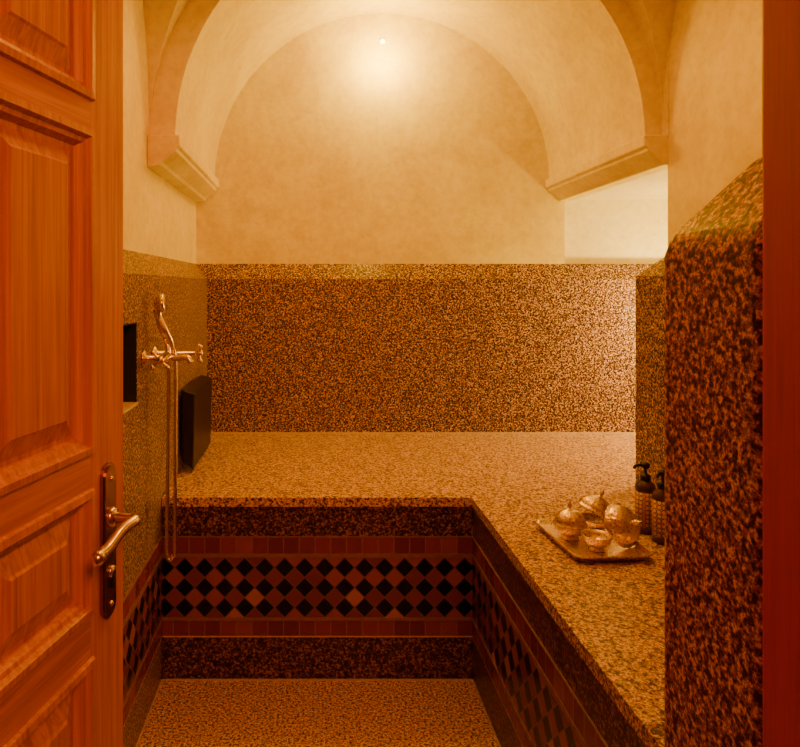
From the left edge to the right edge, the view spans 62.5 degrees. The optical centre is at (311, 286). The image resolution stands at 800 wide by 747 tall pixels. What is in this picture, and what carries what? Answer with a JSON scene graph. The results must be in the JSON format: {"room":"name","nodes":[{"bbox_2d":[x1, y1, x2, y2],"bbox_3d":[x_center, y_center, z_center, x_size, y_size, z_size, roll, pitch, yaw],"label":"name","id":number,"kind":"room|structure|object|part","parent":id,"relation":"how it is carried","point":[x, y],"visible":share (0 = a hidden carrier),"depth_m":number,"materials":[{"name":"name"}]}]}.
{"room":"spa","nodes":[
{"label":"spa","id":0,"kind":"room"},
{"bbox_2d":[123,0,206,746],"bbox_3d":[-0.665,-0.125,2.072,0.270,3.050,2.595,0,0,0],"label":"wall","id":1,"kind":"structure","parent":0,"point":[159,220],"depth_m":2.17,"materials":[{"name":"paint"}]},
{"bbox_2d":[141,293,202,561],"bbox_3d":[-0.453,0.461,2.130,0.164,0.881,0.256,0,0,0],"label":"shower mixer","id":2,"kind":"object","parent":1,"relation":"attached to","point":[170,353],"visible":1,"depth_m":2.13,"materials":[{"name":"gold metal"}]},
{"bbox_2d":[147,135,218,202],"bbox_3d":[-0.541,-0.495,2.868,0.118,0.118,1.005,0,0,0],"label":"trim","id":3,"kind":"structure","parent":1,"relation":"attached to","point":[170,157],"depth_m":2.58,"materials":[{"name":"paint"}]},
{"bbox_2d":[180,375,211,468],"bbox_3d":[-0.502,0.572,2.825,0.065,0.320,0.450,0,0,0],"label":"shower backrest","id":4,"kind":"object","parent":1,"relation":"attached to","point":[195,407],"visible":1,"depth_m":2.65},
{"bbox_2d":[137,678,500,746],"bbox_3d":[0.400,1.450,0.700,4.400,0.100,5.800,0,0,0],"label":"floor","id":5,"kind":"structure","parent":0,"point":[183,713],"depth_m":2.14,"materials":[{"name":"stone"}]},
{"bbox_2d":[162,434,664,746],"bbox_3d":[0.932,1.074,2.161,2.931,0.652,2.294,0,0,0],"label":"stone bench","id":6,"kind":"object","parent":5,"relation":"on","point":[298,555],"visible":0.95,"depth_m":2.31,"materials":[{"name":"stone"}]},
{"bbox_2d":[535,518,652,561],"bbox_3d":[0.812,0.736,1.895,0.227,0.022,0.294,0,0,-4],"label":"serving tray","id":7,"kind":"object","parent":6,"relation":"on","point":[578,549],"visible":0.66,"depth_m":1.82,"materials":[{"name":"silver metal"}]},
{"bbox_2d":[552,499,587,540],"bbox_3d":[0.760,0.679,1.915,0.098,0.116,0.098,0,0,0],"label":"lidded bowl","id":8,"kind":"object","parent":7,"relation":"on","point":[569,522],"visible":0.99,"depth_m":1.89,"materials":[{"name":"silver metal"}]},
{"bbox_2d":[576,487,608,530],"bbox_3d":[0.861,0.673,1.978,0.106,0.130,0.109,0,0,0],"label":"lidded bowl","id":9,"kind":"object","parent":7,"relation":"on","point":[596,504],"visible":0.67,"depth_m":1.96,"materials":[{"name":"silver metal"}]},
{"bbox_2d":[581,529,612,552],"bbox_3d":[0.800,0.716,1.826,0.084,0.042,0.084,0,0,0],"label":"sugar bowl","id":10,"kind":"object","parent":7,"relation":"on","point":[597,540],"visible":1,"depth_m":1.82,"materials":[{"name":"silver metal"}]},
{"bbox_2d":[604,503,641,547],"bbox_3d":[0.886,0.682,1.859,0.101,0.113,0.102,0,0,17],"label":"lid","id":11,"kind":"object","parent":7,"relation":"on","point":[620,521],"visible":1,"depth_m":1.83,"materials":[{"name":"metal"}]},
{"bbox_2d":[633,462,655,534],"bbox_3d":[1.017,0.641,1.984,0.058,0.212,0.061,0,0,38],"label":"soap bottle","id":12,"kind":"object","parent":6,"relation":"on","point":[644,487],"visible":0.9,"depth_m":1.97,"materials":[{"name":"orange plastic"}]},
{"bbox_2d":[652,469,664,544],"bbox_3d":[1.026,0.641,1.905,0.061,0.212,0.058,0,0,2],"label":"soap bottle","id":13,"kind":"object","parent":6,"relation":"on","point":[658,494],"visible":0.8,"depth_m":1.89,"materials":[{"name":"orange plastic"}]},
{"bbox_2d":[143,0,676,178],"bbox_3d":[0.925,-1.150,2.110,3.350,1.200,2.980,0,0,0],"label":"ceiling","id":14,"kind":"structure","parent":0,"point":[591,73],"depth_m":2.74,"materials":[{"name":"paint"}]},
{"bbox_2d":[196,14,667,433],"bbox_3d":[0.925,-0.125,3.453,3.350,3.050,0.294,0,0,0],"label":"wall","id":15,"kind":"structure","parent":0,"point":[383,245],"depth_m":3.37,"materials":[{"name":"paint"}]},
{"bbox_2d":[379,38,385,45],"bbox_3d":[0.365,-1.270,3.365,0.036,0.036,0.011,0,0,0],"label":"recessed light","id":16,"kind":"object","parent":15,"relation":"in","point":[382,41],"visible":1,"depth_m":3.36,"materials":[{"name":"paint"}]},
{"bbox_2d":[576,0,762,487],"bbox_3d":[1.909,-0.125,2.255,1.383,3.050,2.690,0,0,0],"label":"wall","id":17,"kind":"structure","parent":0,"point":[712,105],"depth_m":2.23,"materials":[{"name":"paint"}]},
{"bbox_2d":[546,135,667,200],"bbox_3d":[1.278,-0.499,2.868,0.135,0.109,1.005,0,0,0],"label":"trim","id":18,"kind":"structure","parent":17,"relation":"attached to","point":[646,155],"depth_m":2.68,"materials":[{"name":"paint"}]},
{"bbox_2d":[665,156,762,746],"bbox_3d":[0.260,0.605,0.894,2.080,1.590,0.237,0,0,0],"label":"wall","id":19,"kind":"structure","parent":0,"point":[714,262],"depth_m":0.87,"materials":[{"name":"stone"}]},
{"bbox_2d":[762,0,762,154],"bbox_3d":[0.400,-0.125,0.820,4.400,3.050,0.360,0,0,0],"label":"wall","id":20,"kind":"structure","parent":0,"point":[762,0],"depth_m":0.91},
{"bbox_2d":[0,0,140,746],"bbox_3d":[-0.344,0.255,0.870,0.105,2.270,0.405,0,0,12],"label":"door","id":21,"kind":"structure","parent":20,"relation":"in","point":[64,524],"depth_m":0.90,"materials":[{"name":"brown wood"}]},
{"bbox_3d":[-0.295,0.397,0.965,0.063,0.243,0.148,0,0,0],"label":"handle","id":22,"kind":"part","parent":21,"relation":"part of","materials":[{"name":"brown metal"}]},
{"bbox_2d":[763,0,799,746],"bbox_3d":[0.075,0.190,0.673,1.250,2.420,0.206,0,0,0],"label":"trim","id":23,"kind":"structure","parent":20,"relation":"attached to","point":[781,18],"depth_m":0.74,"materials":[{"name":"red paint"}]}
]}

